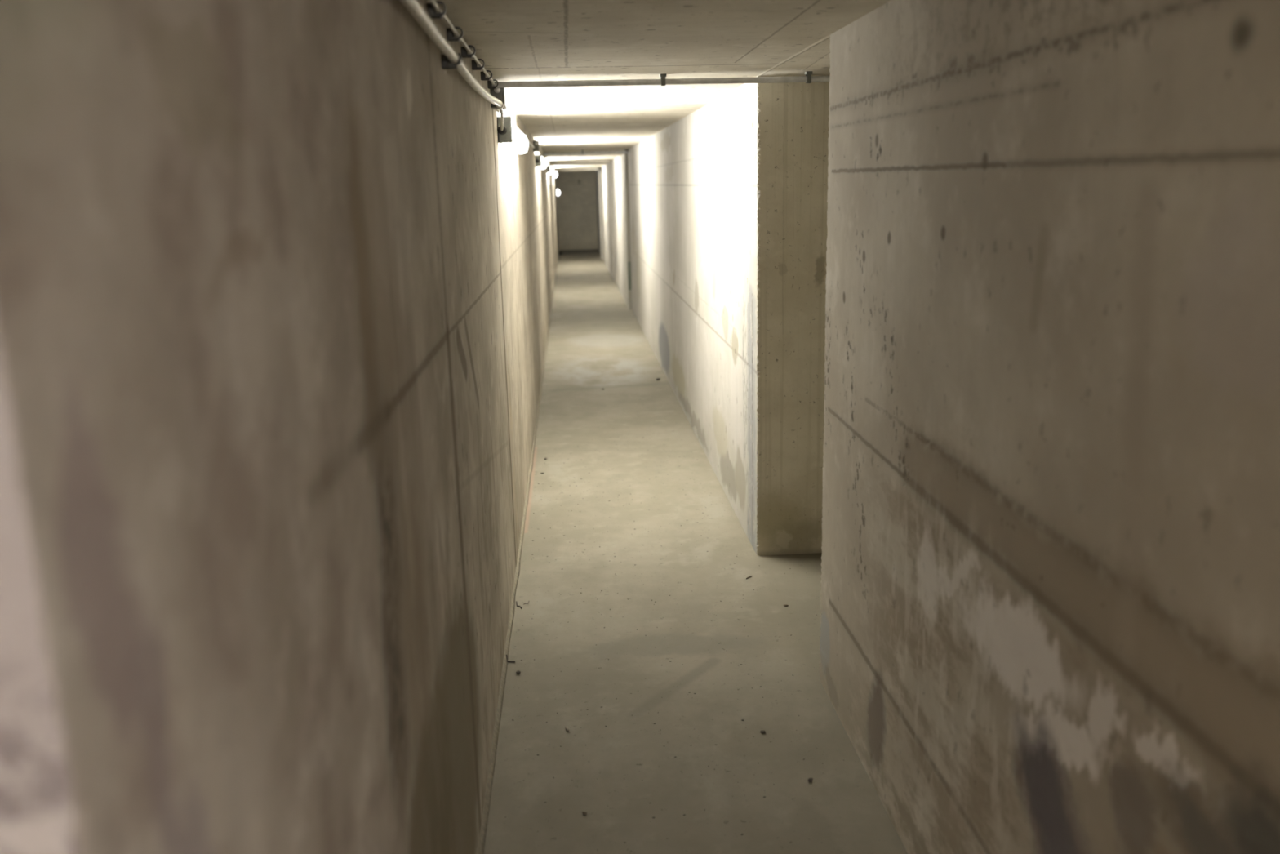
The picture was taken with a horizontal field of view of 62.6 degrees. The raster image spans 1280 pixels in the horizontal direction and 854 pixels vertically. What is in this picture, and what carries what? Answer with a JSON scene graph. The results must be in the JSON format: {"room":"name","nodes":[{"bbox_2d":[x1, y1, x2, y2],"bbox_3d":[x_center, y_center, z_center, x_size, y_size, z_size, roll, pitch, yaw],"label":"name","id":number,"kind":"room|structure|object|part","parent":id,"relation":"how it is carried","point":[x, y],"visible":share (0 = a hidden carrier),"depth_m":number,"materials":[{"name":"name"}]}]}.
{"room":"underground concrete corridor","nodes":[
{"label":"underground concrete corridor","id":0,"kind":"room"},
{"bbox_2d":[0,0,559,853],"bbox_3d":[-2.513,-2.660,13.640,2.609,2.400,26.950,-2,13,-3],"label":"wall","id":1,"kind":"structure","parent":0,"point":[277,279],"depth_m":0.95,"materials":[{"name":"concrete"}]},
{"bbox_2d":[426,0,446,18],"bbox_3d":[-0.444,-0.911,2.300,0.040,0.034,0.022,-2,13,-3],"label":"clip","id":2,"kind":"object","parent":1,"relation":"attached to","point":[431,11],"visible":0.83,"depth_m":2.29,"materials":[{"name":"plastic"}]},
{"bbox_2d":[428,0,497,85],"bbox_3d":[-0.464,-0.993,2.638,0.018,0.019,3.063,-2,13,-3],"label":"cable","id":3,"kind":"object","parent":2,"relation":"attached to","point":[433,2],"visible":0.8,"depth_m":2.66,"materials":[{"name":"white plastic"}]},
{"bbox_2d":[440,53,462,69],"bbox_3d":[-0.453,-0.881,2.532,0.048,0.035,0.028,-2,13,-3],"label":"clamp","id":4,"kind":"object","parent":1,"relation":"attached to","point":[446,64],"visible":0.93,"depth_m":2.52,"materials":[{"name":"plastic"}]},
{"bbox_2d":[400,0,503,109],"bbox_3d":[-0.427,-0.846,2.320,0.035,0.062,3.707,-2,13,-3],"label":"conduit pipe","id":5,"kind":"object","parent":1,"relation":"attached to","point":[415,7],"visible":0.98,"depth_m":2.26,"materials":[{"name":"white plastic"}]},
{"bbox_2d":[499,109,503,130],"bbox_3d":[-0.565,-1.259,4.290,0.015,0.083,0.345,-3,13,-6],"label":"cable","id":6,"kind":"object","parent":5,"relation":"hanging from","point":[500,110],"visible":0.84,"depth_m":4.31,"materials":[{"name":"white plastic"}]},
{"bbox_2d":[446,26,463,41],"bbox_3d":[-0.469,-0.996,2.669,0.040,0.034,0.022,-2,13,-3],"label":"clip","id":7,"kind":"object","parent":1,"relation":"attached to","point":[450,34],"visible":0.94,"depth_m":2.66,"materials":[{"name":"plastic"}]},
{"bbox_2d":[461,44,475,57],"bbox_3d":[-0.493,-1.080,3.029,0.040,0.034,0.022,-2,13,-3],"label":"clip","id":8,"kind":"object","parent":1,"relation":"attached to","point":[464,51],"visible":0.87,"depth_m":3.02,"materials":[{"name":"plastic"}]},
{"bbox_2d":[471,58,484,70],"bbox_3d":[-0.516,-1.156,3.359,0.040,0.034,0.022,-2,13,-3],"label":"clip","id":9,"kind":"object","parent":1,"relation":"attached to","point":[474,65],"visible":0.87,"depth_m":3.35,"materials":[{"name":"plastic"}]},
{"bbox_2d":[480,70,492,80],"bbox_3d":[-0.539,-1.235,3.699,0.040,0.034,0.022,-2,13,-3],"label":"clip","id":10,"kind":"object","parent":1,"relation":"attached to","point":[483,77],"visible":0.91,"depth_m":3.69,"materials":[{"name":"plastic"}]},
{"bbox_2d":[487,79,498,88],"bbox_3d":[-0.561,-1.310,4.020,0.040,0.034,0.022,-2,13,-3],"label":"clip","id":11,"kind":"object","parent":1,"relation":"attached to","point":[489,83],"visible":0.86,"depth_m":4.01,"materials":[{"name":"plastic"}]},
{"bbox_2d":[489,88,506,110],"bbox_3d":[-0.563,-1.315,4.173,0.056,0.104,0.111,-2,13,-3],"label":"junction box","id":12,"kind":"object","parent":1,"relation":"attached to","point":[499,93],"visible":0.4,"depth_m":4.14,"materials":[{"name":"grey plastic"}]},
{"bbox_3d":[-0.543,-1.312,4.183,0.010,0.094,0.091,-2,13,-3],"label":"lid","id":13,"kind":"part","parent":12,"relation":"part of","materials":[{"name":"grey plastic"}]},
{"bbox_2d":[497,116,528,153],"bbox_3d":[-0.632,-1.464,5.329,0.066,0.108,1.784,-2,13,-3],"label":"lamp","id":14,"kind":"object","parent":1,"relation":"attached to","point":[511,136],"visible":0.92,"depth_m":4.58,"materials":[{"name":"white glass"}]},
{"bbox_2d":[477,319,551,853],"bbox_3d":[-0.696,0.081,6.941,0.023,0.022,12.450,-2,13,-3],"label":"baseboard","id":15,"kind":"structure","parent":1,"relation":"attached to","point":[495,734],"depth_m":3.66,"materials":[{"name":"grey concrete"}]},
{"bbox_2d":[495,109,534,147],"bbox_3d":[-0.752,-1.853,6.666,0.014,0.016,5.000,-2,13,-3],"label":"conduit","id":16,"kind":"object","parent":1,"relation":"attached to","point":[497,110],"visible":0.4,"depth_m":4.82,"materials":[{"name":"white plastic"}]},
{"bbox_2d":[533,139,539,151],"bbox_3d":[-0.901,-2.441,9.135,0.056,0.104,0.111,-2,13,-3],"label":"junction box","id":17,"kind":"object","parent":1,"relation":"attached to","point":[535,144],"visible":0.98,"depth_m":9.10,"materials":[{"name":"grey plastic"}]},
{"bbox_2d":[534,154,546,168],"bbox_3d":[-0.975,-2.606,10.360,0.066,0.108,1.604,-2,13,-3],"label":"lamp","id":18,"kind":"object","parent":1,"relation":"attached to","point":[540,162],"visible":1,"depth_m":9.61,"materials":[{"name":"white glass"}]},
{"bbox_2d":[537,157,546,168],"bbox_3d":[-0.968,-2.609,10.373,0.050,0.108,1.530,-2,13,-3],"label":"diffuser","id":19,"kind":"object","parent":18,"relation":"attached to","point":[541,164],"depth_m":9.74,"materials":[{"name":"white"}]},
{"bbox_2d":[546,164,552,173],"bbox_3d":[-1.331,-3.806,15.562,0.066,0.108,1.604,-2,13,-3],"label":"lamp","id":20,"kind":"object","parent":1,"relation":"attached to","point":[549,169],"visible":0.98,"depth_m":14.81,"materials":[{"name":"white glass"}]},
{"bbox_2d":[552,170,556,177],"bbox_3d":[-1.682,-4.980,20.718,0.066,0.108,1.604,-2,13,-3],"label":"lamp","id":21,"kind":"object","parent":1,"relation":"attached to","point":[554,174],"visible":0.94,"depth_m":19.97,"materials":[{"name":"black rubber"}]},
{"bbox_2d":[555,170,598,249],"bbox_3d":[-1.401,-5.715,26.614,2.000,2.400,0.300,-2,13,-3],"label":"wall","id":22,"kind":"structure","parent":0,"point":[577,219],"depth_m":26.50,"materials":[{"name":"concrete"}]},
{"bbox_2d":[554,167,600,171],"bbox_3d":[-1.379,-5.807,22.814,2.400,0.495,0.350,-2,13,-3],"label":"ceiling","id":23,"kind":"structure","parent":0,"point":[575,169],"depth_m":22.69,"materials":[{"name":"concrete"}]},
{"bbox_2d":[550,160,611,168],"bbox_3d":[-1.195,-5.213,20.109,2.400,0.430,5.200,-2,13,-3],"label":"ceiling beam","id":24,"kind":"structure","parent":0,"point":[576,163],"depth_m":18.47,"materials":[{"name":"concrete"}]},
{"bbox_2d":[543,149,627,161],"bbox_3d":[-0.882,-4.166,15.512,2.400,0.395,4.250,-2,13,-3],"label":"ceiling","id":25,"kind":"structure","parent":0,"point":[596,157],"depth_m":14.52,"materials":[{"name":"concrete"}]},
{"bbox_2d":[595,170,600,253],"bbox_3d":[-0.735,-5.336,24.921,0.500,2.400,3.450,-2,13,-3],"label":"wall","id":26,"kind":"structure","parent":0,"point":[597,176],"depth_m":25.55,"materials":[{"name":"grey concrete"}]},
{"bbox_2d":[597,167,603,259],"bbox_3d":[-0.628,-4.907,23.073,0.540,2.400,0.350,-2,13,-3],"label":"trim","id":27,"kind":"structure","parent":26,"relation":"attached to","point":[598,171],"depth_m":22.96,"materials":[{"name":"grey concrete"}]},
{"bbox_2d":[600,160,614,280],"bbox_3d":[-0.416,-4.283,20.378,0.485,2.400,5.200,-2,13,-3],"label":"wall","id":28,"kind":"structure","parent":0,"point":[606,170],"depth_m":19.50,"materials":[{"name":"grey concrete"}]},
{"bbox_2d":[435,0,891,151],"bbox_3d":[-0.342,-1.698,4.650,6.200,0.400,18.050,-2,13,-3],"label":"ceiling","id":29,"kind":"structure","parent":0,"point":[516,40],"depth_m":3.33,"materials":[{"name":"concrete"}]},
{"bbox_2d":[543,150,628,155],"bbox_3d":[-0.681,-3.486,13.343,1.074,0.054,0.036,-2,13,-3],"label":"pipe","id":30,"kind":"object","parent":29,"relation":"attached to","point":[582,152],"visible":1,"depth_m":13.34,"materials":[{"name":"metal"}]},
{"bbox_2d":[492,71,830,88],"bbox_3d":[0.507,-1.373,4.140,2.192,0.042,0.035,-2,13,-3],"label":"pipe","id":31,"kind":"object","parent":29,"relation":"attached to","point":[808,78],"visible":0.67,"depth_m":4.11,"materials":[{"name":"metal"}]},
{"bbox_2d":[483,248,907,853],"bbox_3d":[-0.736,-0.931,11.770,6.200,0.200,31.600,-2,13,-3],"label":"floor","id":32,"kind":"structure","parent":0,"point":[595,342],"depth_m":3.77,"materials":[{"name":"concrete"}]},
{"bbox_2d":[505,437,822,850],"bbox_3d":[0.109,0.576,4.781,1.246,0.003,4.578,-2,13,-3],"label":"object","id":33,"kind":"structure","parent":32,"relation":"on","point":[642,437],"depth_m":3.74,"materials":[{"name":"stone"}]},
{"bbox_2d":[627,0,1279,853],"bbox_3d":[1.513,-0.764,5.096,2.119,2.400,17.850,-2,13,-3],"label":"wall","id":34,"kind":"structure","parent":0,"point":[1050,601],"depth_m":1.89,"materials":[{"name":"concrete"}]},
{"bbox_2d":[611,149,631,309],"bbox_3d":[-0.089,-3.219,15.785,0.458,2.400,4.250,-2,13,-3],"label":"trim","id":35,"kind":"structure","parent":34,"relation":"attached to","point":[620,165],"depth_m":14.91,"materials":[{"name":"grey concrete"}]}
]}

